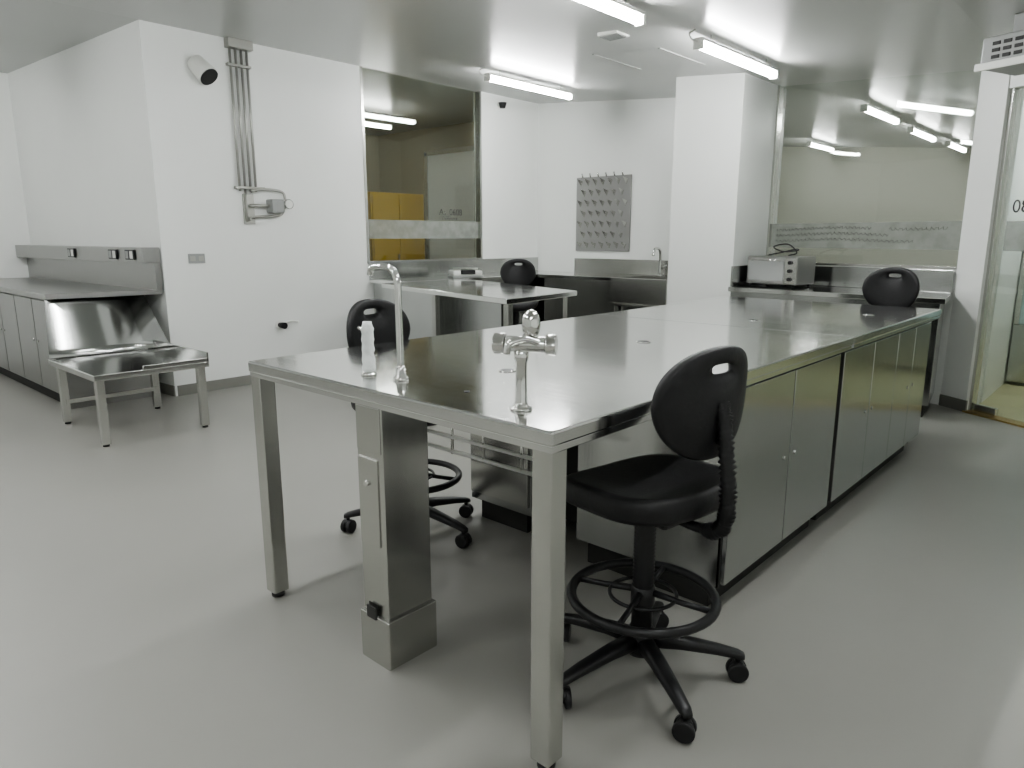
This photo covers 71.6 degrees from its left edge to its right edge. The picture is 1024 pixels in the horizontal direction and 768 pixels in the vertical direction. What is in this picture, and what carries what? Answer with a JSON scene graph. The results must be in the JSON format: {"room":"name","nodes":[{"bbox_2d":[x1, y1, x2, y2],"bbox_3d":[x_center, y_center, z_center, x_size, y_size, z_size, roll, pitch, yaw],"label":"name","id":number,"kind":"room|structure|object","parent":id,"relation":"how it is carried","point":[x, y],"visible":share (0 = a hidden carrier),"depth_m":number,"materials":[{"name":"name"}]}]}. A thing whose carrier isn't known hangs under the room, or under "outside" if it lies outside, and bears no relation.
{"room":"laboratory","nodes":[
{"label":"laboratory","id":0,"kind":"room"},
{"bbox_2d":[0,72,30,277],"bbox_3d":[-6.983,-1.323,5.636,0.120,2.960,5.560,10,16,41],"label":"wall","id":1,"kind":"structure","parent":0,"point":[14,230],"depth_m":7.39,"materials":[{"name":"white paint"}]},
{"bbox_2d":[8,20,174,385],"bbox_3d":[-3.961,-1.540,6.682,2.926,2.960,0.127,9,15,38],"label":"wall","id":2,"kind":"structure","parent":0,"point":[80,111],"depth_m":6.29,"materials":[{"name":"white paint"}]},
{"bbox_2d":[159,382,175,396],"bbox_3d":[-4.005,-0.124,6.921,2.926,0.090,0.010,9,15,38],"label":"baseboard","id":3,"kind":"structure","parent":2,"relation":"attached to","point":[167,389],"depth_m":6.09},
{"bbox_2d":[139,20,537,395],"bbox_3d":[-1.266,-1.720,7.538,0.120,2.965,4.870,10,16,41],"label":"wall","id":4,"kind":"structure","parent":0,"point":[307,264],"depth_m":6.44,"materials":[{"name":"white paint"}]},
{"bbox_2d":[188,254,204,263],"bbox_3d":[-2.667,-1.061,6.001,0.015,0.080,0.140,10,16,41],"label":"electrical outlet","id":5,"kind":"object","parent":4,"relation":"attached to","point":[192,258],"visible":1,"depth_m":6.00,"materials":[{"name":"grey plastic"}]},
{"bbox_2d":[187,55,217,84],"bbox_3d":[-2.505,-2.546,5.754,0.238,0.229,0.168,5,13,25],"label":"loudspeaker","id":6,"kind":"object","parent":4,"relation":"attached to","point":[202,70],"visible":1,"depth_m":5.69,"materials":[{"name":"white plastic"}]},
{"bbox_2d":[201,69,217,84],"bbox_3d":[-2.451,-2.484,5.742,0.124,0.113,0.149,10,16,41],"label":"grille","id":7,"kind":"object","parent":6,"relation":"attached to","point":[208,76],"depth_m":5.73,"materials":[{"name":"black plastic"}]},
{"bbox_2d":[177,375,251,395],"bbox_3d":[-1.254,-0.295,7.747,0.012,0.090,4.720,10,16,41],"label":"baseboard","id":8,"kind":"structure","parent":4,"relation":"attached to","point":[187,389],"depth_m":6.29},
{"bbox_2d":[224,37,293,223],"bbox_3d":[-2.201,-2.173,6.204,0.133,1.515,0.495,10,16,41],"label":"pipe riser manifold","id":9,"kind":"object","parent":4,"relation":"attached to","point":[272,205],"visible":1,"depth_m":6.14,"materials":[{"name":"grey metal"}]},
{"bbox_2d":[275,320,298,329],"bbox_3d":[-2.102,-0.559,6.683,0.090,0.090,0.226,10,16,41],"label":"valve","id":10,"kind":"object","parent":4,"relation":"attached to","point":[280,324],"visible":1,"depth_m":6.63,"materials":[{"name":"black plastic"}]},
{"bbox_2d":[359,66,482,263],"bbox_3d":[-0.946,-2.300,7.735,0.076,1.900,1.680,10,16,41],"label":"window","id":11,"kind":"structure","parent":4,"relation":"in","point":[478,126],"depth_m":8.21,"materials":[{"name":"metal"}]},
{"bbox_3d":[-0.959,-2.302,7.747,0.010,1.900,1.680,10,16,41],"label":"window","id":12,"kind":"structure","parent":11,"relation":"attached to","visible":0},
{"bbox_2d":[368,219,477,238],"bbox_3d":[-0.953,-1.711,7.863,0.002,0.195,1.620,10,16,41],"label":"band","id":13,"kind":"object","parent":12,"relation":"attached to","point":[418,230],"visible":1,"depth_m":7.81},
{"bbox_2d":[439,209,461,215],"bbox_3d":[-0.698,-1.951,8.082,0.001,0.082,0.352,10,16,41],"label":"lettering","id":14,"kind":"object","parent":12,"relation":"attached to","point":[441,209],"depth_m":8.13},
{"bbox_2d":[367,258,482,263],"bbox_3d":[-0.945,-1.382,7.925,0.078,0.025,1.680,10,16,41],"label":"sill","id":15,"kind":"structure","parent":4,"relation":"on","point":[368,262],"depth_m":7.82,"materials":[{"name":"metal"}]},
{"bbox_2d":[369,257,537,278],"bbox_3d":[-0.569,-1.367,8.282,0.022,0.170,2.680,10,16,41],"label":"backsplash","id":16,"kind":"structure","parent":4,"relation":"attached to","point":[436,267],"depth_m":7.99,"materials":[{"name":"metal"}]},
{"bbox_2d":[497,102,506,108],"bbox_3d":[-0.118,-3.282,8.336,0.120,0.078,0.100,10,16,41],"label":"security camera","id":17,"kind":"object","parent":4,"relation":"attached to","point":[502,105],"visible":1,"depth_m":8.30,"materials":[{"name":"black plastic"}]},
{"bbox_2d":[365,134,379,191],"bbox_3d":[-3.926,-2.274,10.220,0.100,2.960,5.000,10,16,41],"label":"wall","id":18,"kind":"structure","parent":0,"point":[371,141],"depth_m":11.69,"materials":[{"name":"white paint"}]},
{"bbox_2d":[378,121,473,258],"bbox_3d":[-0.804,-2.398,10.814,3.700,2.960,0.100,10,16,41],"label":"wall","id":19,"kind":"structure","parent":0,"point":[401,155],"depth_m":11.24,"materials":[{"name":"white paint"}]},
{"bbox_2d":[424,153,429,258],"bbox_3d":[-1.321,-2.296,11.212,0.060,2.600,0.050,10,16,41],"label":"door frame","id":20,"kind":"structure","parent":19,"relation":"attached to","point":[425,157],"depth_m":11.07,"materials":[{"name":"metal"}]},
{"bbox_2d":[424,145,473,155],"bbox_3d":[-0.917,-3.480,10.591,1.150,0.070,0.050,10,16,41],"label":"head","id":21,"kind":"object","parent":19,"relation":"attached to","point":[465,148],"visible":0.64,"depth_m":10.56},
{"bbox_2d":[428,151,474,258],"bbox_3d":[-0.911,-2.199,10.865,1.030,2.550,0.030,10,16,41],"label":"panel","id":22,"kind":"object","parent":19,"relation":"attached to","point":[451,175],"visible":0.43,"depth_m":10.73,"materials":[{"name":"glass"}]},
{"bbox_2d":[474,190,474,221],"bbox_3d":[-0.514,-2.147,10.493,0.060,2.600,0.050,10,16,41],"label":"door frame","id":23,"kind":"structure","parent":19,"relation":"attached to","point":[474,190],"depth_m":10.40,"materials":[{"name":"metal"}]},
{"bbox_2d":[0,373,1023,767],"bbox_3d":[0.666,0.052,6.297,13.700,0.001,16.400,10,16,41],"label":"floor","id":24,"kind":"structure","parent":0,"point":[141,625],"depth_m":2.54,"materials":[{"name":"grey plastic"}]},
{"bbox_2d":[0,245,162,408],"bbox_3d":[-4.220,-0.640,6.565,2.890,1.245,0.819,10,16,41],"label":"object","id":25,"kind":"structure","parent":24,"relation":"on","point":[55,271],"depth_m":6.06,"materials":[{"name":"metal"}]},
{"bbox_2d":[67,248,75,256],"bbox_3d":[-4.074,-1.213,6.557,0.180,0.080,0.012,10,16,41],"label":"socket","id":26,"kind":"object","parent":25,"relation":"attached to","point":[71,252],"depth_m":6.53,"materials":[{"name":"silver plastic"}]},
{"bbox_2d":[0,277,162,299],"bbox_3d":[-4.224,-0.897,6.515,2.880,0.040,0.818,10,16,41],"label":"countertop","id":27,"kind":"structure","parent":25,"relation":"on","point":[48,289],"depth_m":5.84,"materials":[{"name":"metal"}]},
{"bbox_2d":[108,249,117,258],"bbox_3d":[-3.386,-1.100,6.016,0.180,0.080,0.012,10,16,41],"label":"socket","id":28,"kind":"object","parent":25,"relation":"attached to","point":[112,253],"depth_m":5.99,"materials":[{"name":"silver plastic"}]},
{"bbox_2d":[124,250,134,259],"bbox_3d":[-3.136,-1.060,5.820,0.180,0.080,0.012,10,16,41],"label":"socket","id":29,"kind":"object","parent":25,"relation":"attached to","point":[128,254],"depth_m":5.81,"materials":[{"name":"silver plastic"}]},
{"bbox_2d":[45,295,209,446],"bbox_3d":[-2.839,-0.171,5.200,1.340,0.883,0.840,10,16,41],"label":"bench","id":30,"kind":"object","parent":24,"relation":"on","point":[77,327],"visible":1,"depth_m":5.26,"materials":[{"name":"silver metal"}]},
{"bbox_2d":[367,192,424,260],"bbox_3d":[-1.728,-1.651,9.826,0.640,1.900,0.900,10,16,41],"label":"tall cabinet","id":31,"kind":"object","parent":24,"relation":"on","point":[384,207],"visible":0.38,"depth_m":9.48,"materials":[{"name":"laminate"}]},
{"bbox_2d":[340,299,473,548],"bbox_3d":[-0.444,0.163,3.160,0.621,1.057,0.621,8,14,35],"label":"stool","id":32,"kind":"object","parent":24,"relation":"on","point":[383,320],"visible":0.27,"depth_m":3.22,"materials":[{"name":"black plastic"}]},
{"bbox_2d":[344,518,351,527],"bbox_3d":[-0.750,0.636,3.254,0.045,0.032,0.051,8,14,35],"label":"hood","id":33,"kind":"object","parent":32,"relation":"attached to","point":[347,521],"depth_m":3.24,"materials":[{"name":"black plastic"}]},
{"bbox_2d":[459,533,468,541],"bbox_3d":[-0.212,0.669,3.099,0.052,0.032,0.044,8,14,35],"label":"hood","id":34,"kind":"object","parent":32,"relation":"attached to","point":[463,537],"depth_m":3.08,"materials":[{"name":"black plastic"}]},
{"bbox_2d":[369,257,565,326],"bbox_3d":[-0.352,-0.886,8.181,0.607,1.070,2.680,10,16,41],"label":"countertop","id":35,"kind":"structure","parent":24,"relation":"on","point":[409,271],"depth_m":7.91,"materials":[{"name":"silver metal"}]},
{"bbox_2d":[447,267,483,277],"bbox_3d":[-0.508,-1.213,7.705,0.340,0.100,0.280,-4,12,-17],"label":"kitchen scale","id":36,"kind":"object","parent":35,"relation":"on","point":[466,272],"visible":1,"depth_m":7.60,"materials":[{"name":"grey plastic"}]},
{"bbox_2d":[369,270,565,283],"bbox_3d":[-0.352,-1.224,8.110,0.605,0.040,2.680,10,16,41],"label":"countertop","id":37,"kind":"structure","parent":35,"relation":"on","point":[487,276],"depth_m":7.65,"materials":[{"name":"metal"}]},
{"bbox_2d":[382,279,576,339],"bbox_3d":[-0.274,-0.411,6.314,1.042,0.900,2.331,-8,14,-34],"label":"table","id":38,"kind":"object","parent":24,"relation":"on","point":[434,307],"visible":0.56,"depth_m":6.14,"materials":[{"name":"silver metal"}]},
{"bbox_2d":[382,279,576,304],"bbox_3d":[-0.274,-0.833,6.227,1.042,0.040,2.331,-8,14,-34],"label":"countertop","id":39,"kind":"structure","parent":38,"relation":"on","point":[477,290],"depth_m":5.80,"materials":[{"name":"metal"}]},
{"bbox_2d":[500,259,538,324],"bbox_3d":[0.046,-0.726,7.320,0.631,1.106,0.609,1,12,7],"label":"stool","id":40,"kind":"object","parent":24,"relation":"on","point":[524,274],"visible":0.4,"depth_m":7.40,"materials":[{"name":"black plastic"}]},
{"bbox_2d":[248,297,941,767],"bbox_3d":[0.839,0.171,3.502,1.391,0.904,3.750,10,16,41],"label":"workbench","id":41,"kind":"object","parent":24,"relation":"on","point":[834,394],"visible":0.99,"depth_m":2.58,"materials":[{"name":"metal"}]},
{"bbox_2d":[357,321,377,375],"bbox_3d":[-0.457,-0.113,2.245,0.058,0.170,0.052,10,16,41],"label":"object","id":42,"kind":"object","parent":41,"relation":"on","point":[368,358],"visible":1,"depth_m":2.23,"materials":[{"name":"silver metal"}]},
{"bbox_2d":[367,263,408,380],"bbox_3d":[-0.386,-0.194,2.183,0.169,0.353,0.048,10,16,41],"label":"gooseneck faucet","id":43,"kind":"object","parent":41,"relation":"on","point":[400,375],"visible":1,"depth_m":2.14,"materials":[{"name":"silver metal"}]},
{"bbox_2d":[491,309,557,411],"bbox_3d":[0.028,-0.056,1.763,0.160,0.255,0.092,3,12,13],"label":"tap","id":44,"kind":"object","parent":41,"relation":"on","point":[521,346],"visible":1,"depth_m":1.76,"materials":[{"name":"silver metal"}]},
{"bbox_2d":[248,297,941,446],"bbox_3d":[0.839,-0.250,3.415,1.390,0.038,3.750,10,16,41],"label":"countertop","id":45,"kind":"structure","parent":41,"relation":"on","point":[599,378],"depth_m":2.52,"materials":[{"name":"metal"}]},
{"bbox_2d":[539,258,667,320],"bbox_3d":[1.242,-0.853,8.022,1.930,1.070,0.785,10,16,41],"label":"counter","id":46,"kind":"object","parent":24,"relation":"on","point":[601,286],"depth_m":7.99,"materials":[{"name":"metal"}]},
{"bbox_2d":[539,272,642,280],"bbox_3d":[0.946,-1.254,8.258,1.070,0.040,0.710,10,16,41],"label":"countertop","id":47,"kind":"structure","parent":46,"relation":"on","point":[568,275],"depth_m":8.08,"materials":[{"name":"metal"}]},
{"bbox_2d":[612,276,641,303],"bbox_3d":[1.285,-1.048,7.855,0.020,0.280,0.580,10,16,41],"label":"sink","id":48,"kind":"object","parent":46,"relation":"in","point":[624,276],"depth_m":7.84,"materials":[{"name":"metal"}]},
{"bbox_2d":[652,247,666,275],"bbox_3d":[1.613,-1.362,7.888,0.188,0.321,0.122,-4,12,-18],"label":"sink faucet","id":49,"kind":"object","parent":46,"relation":"on","point":[655,248],"visible":1,"depth_m":7.91,"materials":[{"name":"silver metal"}]},
{"bbox_2d":[563,345,748,743],"bbox_3d":[0.375,0.385,2.090,0.616,1.056,0.630,-9,15,-37],"label":"stool","id":50,"kind":"object","parent":24,"relation":"on","point":[696,412],"visible":0.95,"depth_m":1.95,"materials":[{"name":"black plastic"}]},
{"bbox_2d":[563,686,569,703],"bbox_3d":[0.145,0.888,2.041,0.043,0.032,0.052,-1,12,-5],"label":"hood","id":51,"kind":"object","parent":50,"relation":"attached to","point":[566,689],"depth_m":2.02,"materials":[{"name":"black plastic"}]},
{"bbox_2d":[676,716,693,726],"bbox_3d":[0.466,0.915,1.912,0.052,0.032,0.043,5,13,22],"label":"hood","id":52,"kind":"object","parent":50,"relation":"attached to","point":[681,721],"depth_m":1.90,"materials":[{"name":"black plastic"}]},
{"bbox_2d":[729,659,744,665],"bbox_3d":[0.690,0.861,2.171,0.052,0.032,0.043,1,12,4],"label":"hood","id":53,"kind":"object","parent":50,"relation":"attached to","point":[732,662],"depth_m":2.16,"materials":[{"name":"black plastic"}]},
{"bbox_2d":[728,265,953,416],"bbox_3d":[2.756,-0.437,6.006,0.816,1.075,1.781,-11,16,-43],"label":"workbench","id":54,"kind":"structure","parent":24,"relation":"on","point":[832,284],"depth_m":5.71,"materials":[{"name":"metal"}]},
{"bbox_2d":[746,255,815,287],"bbox_3d":[2.376,-1.003,6.301,0.356,0.260,0.480,-10,15,-39],"label":"toaster oven","id":55,"kind":"object","parent":54,"relation":"on","point":[766,269],"visible":1,"depth_m":6.17,"materials":[{"name":"metal"}]},
{"bbox_2d":[768,244,798,255],"bbox_3d":[2.400,-1.184,6.258,0.282,0.108,0.124,10,16,41],"label":"power cable","id":56,"kind":"object","parent":55,"relation":"on","point":[793,249],"visible":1,"depth_m":6.25,"materials":[{"name":"black plastic"}]},
{"bbox_2d":[728,283,952,303],"bbox_3d":[2.752,-0.771,5.933,0.806,0.040,1.780,-11,16,-43],"label":"countertop","id":57,"kind":"structure","parent":54,"relation":"on","point":[799,290],"depth_m":5.80,"materials":[{"name":"metal"}]},
{"bbox_2d":[862,267,919,306],"bbox_3d":[2.445,-0.214,4.804,0.623,1.126,0.618,-10,15,-39],"label":"stool","id":58,"kind":"object","parent":24,"relation":"on","point":[878,288],"visible":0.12,"depth_m":4.87,"materials":[{"name":"black plastic"}]},
{"bbox_2d":[962,410,1023,427],"bbox_3d":[3.875,0.431,4.440,0.100,0.012,2.300,-4,12,-17],"label":"threshold","id":59,"kind":"object","parent":24,"relation":"on","point":[996,418],"visible":1,"depth_m":5.26,"materials":[{"name":"gold metal"}]},
{"bbox_2d":[0,0,1023,147],"bbox_3d":[0.666,-2.635,5.739,13.700,0.432,16.400,10,16,41],"label":"ceiling","id":60,"kind":"structure","parent":0,"point":[915,61],"depth_m":5.44,"materials":[{"name":"white paint"}]},
{"bbox_2d":[364,120,392,129],"bbox_3d":[-2.093,-3.488,9.369,0.064,0.122,1.260,10,16,41],"label":"tube light","id":61,"kind":"object","parent":60,"relation":"hanging from","point":[367,123],"visible":0.47,"depth_m":9.65,"materials":[{"name":"white plastic"}]},
{"bbox_2d":[365,122,390,128],"bbox_3d":[-2.093,-3.457,9.376,0.052,0.052,1.200,10,16,41],"label":"diffuser","id":62,"kind":"object","parent":61,"relation":"attached to","point":[370,124],"depth_m":9.64,"materials":[{"name":"white plastic"}]},
{"bbox_2d":[479,67,573,100],"bbox_3d":[0.168,-2.948,6.966,0.064,0.127,1.360,10,16,41],"label":"tube light","id":63,"kind":"object","parent":60,"relation":"attached to","point":[491,77],"depth_m":6.91,"materials":[{"name":"white plastic"}]},
{"bbox_2d":[575,0,646,27],"bbox_3d":[0.308,-2.050,3.652,0.064,0.127,1.340,10,16,41],"label":"tube light","id":64,"kind":"object","parent":60,"relation":"attached to","point":[616,8],"depth_m":3.95,"materials":[{"name":"white plastic"}]},
{"bbox_2d":[597,30,628,40],"bbox_3d":[0.700,-2.408,4.898,0.160,0.032,0.160,10,16,41],"label":"ceiling vent","id":65,"kind":"object","parent":60,"relation":"attached to","point":[608,35],"depth_m":4.87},
{"bbox_2d":[592,48,704,69],"bbox_3d":[1.101,-2.601,5.687,0.620,0.057,0.700,10,16,41],"label":"access hatch","id":66,"kind":"object","parent":60,"relation":"in","point":[597,55],"depth_m":5.65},
{"bbox_2d":[689,29,778,79],"bbox_3d":[1.604,-2.340,5.046,0.064,0.127,1.330,10,16,41],"label":"tube light","id":67,"kind":"object","parent":60,"relation":"attached to","point":[700,43],"depth_m":4.97,"materials":[{"name":"white plastic"}]},
{"bbox_2d":[537,98,674,271],"bbox_3d":[1.383,-1.879,8.316,2.730,2.960,0.130,10,16,41],"label":"wall","id":68,"kind":"structure","parent":0,"point":[635,137],"depth_m":8.32,"materials":[{"name":"white paint"}]},
{"bbox_2d":[576,171,631,251],"bbox_3d":[1.054,-2.041,8.422,0.780,0.913,0.100,10,16,41],"label":"board","id":69,"kind":"object","parent":68,"relation":"attached to","point":[603,203],"visible":1,"depth_m":8.42,"materials":[{"name":"metal"}]},
{"bbox_2d":[574,258,667,275],"bbox_3d":[1.498,-1.351,8.205,1.930,0.170,0.025,10,16,41],"label":"backsplash","id":70,"kind":"structure","parent":68,"relation":"attached to","point":[613,266],"depth_m":8.38,"materials":[{"name":"metal"}]},
{"bbox_2d":[666,73,786,304],"bbox_3d":[2.027,-1.455,6.790,0.650,2.750,0.900,10,16,41],"label":"wall pillar","id":71,"kind":"structure","parent":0,"point":[724,124],"depth_m":6.38,"materials":[{"name":"white paint"}]},
{"bbox_3d":[2.982,-1.825,6.040,1.650,1.620,0.310,10,16,41],"label":"pane","id":72,"kind":"object","parent":71,"relation":"attached to","visible":0},
{"bbox_2d":[771,221,961,249],"bbox_3d":[2.980,-1.285,6.142,0.002,0.220,1.647,-9,15,-36],"label":"band","id":73,"kind":"object","parent":72,"relation":"attached to","point":[948,238],"visible":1,"depth_m":6.06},
{"bbox_2d":[777,226,870,230],"bbox_3d":[2.778,-1.395,6.377,0.005,0.044,0.898,-9,15,-36],"label":"lettering","id":74,"kind":"object","parent":73,"relation":"attached to","point":[829,226],"visible":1,"depth_m":6.33,"materials":[{"name":"plastic"}]},
{"bbox_2d":[777,232,887,236],"bbox_3d":[2.823,-1.335,6.330,0.005,0.049,1.045,-9,15,-36],"label":"lettering","id":75,"kind":"object","parent":73,"relation":"attached to","point":[808,232],"visible":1,"depth_m":6.30,"materials":[{"name":"plastic"}]},
{"bbox_2d":[779,238,912,242],"bbox_3d":[2.884,-1.267,6.262,0.005,0.047,1.247,-9,15,-36],"label":"lettering","id":76,"kind":"object","parent":73,"relation":"attached to","point":[809,238],"visible":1,"depth_m":6.21,"materials":[{"name":"plastic"}]},
{"bbox_2d":[889,227,947,230],"bbox_3d":[3.279,-1.254,5.737,0.005,0.033,0.452,-9,15,-36],"label":"lettering","id":77,"kind":"object","parent":73,"relation":"attached to","point":[915,227],"visible":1,"depth_m":5.68,"materials":[{"name":"plastic"}]},
{"bbox_2d":[807,139,834,151],"bbox_3d":[4.897,-3.782,11.235,0.064,0.122,1.060,10,16,41],"label":"tube light","id":78,"kind":"object","parent":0,"point":[812,144],"depth_m":11.17,"materials":[{"name":"white plastic"}]},
{"bbox_2d":[774,147,971,266],"bbox_3d":[6.136,-2.598,11.779,5.040,2.960,0.100,10,16,41],"label":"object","id":79,"kind":"structure","parent":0,"point":[851,185],"depth_m":11.75,"materials":[{"name":"glass"}]},
{"bbox_2d":[860,101,899,124],"bbox_3d":[3.819,-2.805,7.330,0.064,0.122,1.160,10,16,41],"label":"tube light","id":80,"kind":"object","parent":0,"point":[867,108],"depth_m":7.23,"materials":[{"name":"white plastic"}]},
{"bbox_2d":[815,265,955,404],"bbox_3d":[2.985,-0.504,6.318,0.118,1.080,1.698,-9,15,-36],"label":"wall","id":81,"kind":"structure","parent":0,"point":[948,306],"depth_m":5.67,"materials":[{"name":"white paint"}]},
{"bbox_2d":[766,85,783,254],"bbox_3d":[2.474,-1.958,6.679,0.020,1.620,0.109,10,16,41],"label":"window","id":82,"kind":"structure","parent":81,"relation":"in","point":[780,94],"depth_m":6.64,"materials":[{"name":"metal"}]},
{"bbox_2d":[810,266,953,292],"bbox_3d":[2.928,-0.930,6.166,0.029,0.175,1.661,-9,15,-36],"label":"backsplash","id":83,"kind":"structure","parent":81,"relation":"attached to","point":[941,281],"depth_m":6.06,"materials":[{"name":"metal"}]},
{"bbox_2d":[816,262,956,269],"bbox_3d":[2.977,-1.041,6.197,0.103,0.020,1.696,-9,15,-36],"label":"sill","id":84,"kind":"structure","parent":81,"relation":"on","point":[817,263],"depth_m":5.92,"materials":[{"name":"metal"}]},
{"bbox_2d":[939,394,967,410],"bbox_3d":[3.485,0.149,5.604,0.021,0.090,0.247,-3,12,-14],"label":"baseboard","id":85,"kind":"structure","parent":81,"relation":"attached to","point":[944,400],"depth_m":5.59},
{"bbox_2d":[907,126,936,141],"bbox_3d":[5.087,-3.112,8.780,0.064,0.122,1.160,10,16,41],"label":"tube light","id":86,"kind":"object","parent":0,"point":[913,130],"depth_m":8.70,"materials":[{"name":"white plastic"}]},
{"bbox_2d":[945,138,966,152],"bbox_3d":[6.235,-3.349,9.943,0.064,0.122,1.060,10,16,41],"label":"tube light","id":87,"kind":"object","parent":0,"point":[951,144],"depth_m":9.86,"materials":[{"name":"white plastic"}]},
{"bbox_2d":[974,12,1023,75],"bbox_3d":[2.977,-1.835,3.658,0.985,0.288,0.653,10,16,41],"label":"air conditioner","id":88,"kind":"object","parent":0,"point":[1004,53],"depth_m":3.89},
{"bbox_2d":[979,88,1023,402],"bbox_3d":[5.934,-1.581,7.863,0.100,2.560,6.350,10,16,41],"label":"wall","id":89,"kind":"structure","parent":0,"point":[1010,262],"depth_m":5.83,"materials":[{"name":"white paint"}]},
{"bbox_2d":[941,71,1021,409],"bbox_3d":[3.611,-1.079,5.444,0.270,2.560,0.430,10,16,41],"label":"door frame","id":90,"kind":"structure","parent":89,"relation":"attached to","point":[994,90],"depth_m":5.33,"materials":[{"name":"white metal"}]},
{"bbox_2d":[979,381,1023,421],"bbox_3d":[5.202,0.379,4.703,3.600,0.001,5.300,10,16,41],"label":"floor","id":91,"kind":"structure","parent":0,"point":[1008,398],"depth_m":5.83,"materials":[{"name":"yellow plastic"}]},
{"bbox_2d":[1005,252,1023,382],"bbox_3d":[5.225,-1.030,6.143,1.250,2.120,0.760,10,16,41],"label":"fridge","id":92,"kind":"object","parent":91,"relation":"on","point":[1015,367],"visible":1,"depth_m":6.41,"materials":[{"name":"metal"}]},
{"bbox_2d":[1009,74,1023,88],"bbox_3d":[3.903,-1.974,3.950,2.027,0.200,1.263,10,16,41],"label":"header","id":93,"kind":"object","parent":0,"point":[1017,81],"depth_m":4.98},
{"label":"wall door","id":94,"kind":"structure","parent":0,"visible":0},
{"bbox_2d":[973,404,997,415],"bbox_3d":[3.603,0.195,5.396,0.032,0.055,0.180,-4,12,-17],"label":"fitting","id":95,"kind":"object","parent":94,"relation":"attached to","point":[977,407],"visible":1,"depth_m":5.38,"materials":[{"name":"metal"}]},
{"bbox_2d":[968,88,1019,410],"bbox_3d":[3.569,-0.941,5.272,0.050,2.360,0.030,-4,12,-17],"label":"stile","id":96,"kind":"object","parent":94,"relation":"attached to","point":[1013,102],"visible":0.93,"depth_m":5.24,"materials":[{"name":"metal"}]},
{"bbox_2d":[1003,221,1023,250],"bbox_3d":[3.889,-0.871,4.174,0.002,0.210,2.100,-4,12,-17],"label":"band","id":97,"kind":"object","parent":94,"relation":"attached to","point":[1014,240],"visible":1,"depth_m":5.10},
{"bbox_2d":[1013,200,1023,212],"bbox_3d":[3.607,-1.262,5.025,0.001,0.091,0.122,-4,12,-17],"label":"lettering","id":98,"kind":"object","parent":94,"relation":"attached to","point":[1022,210],"depth_m":5.04,"materials":[{"name":"plastic"}]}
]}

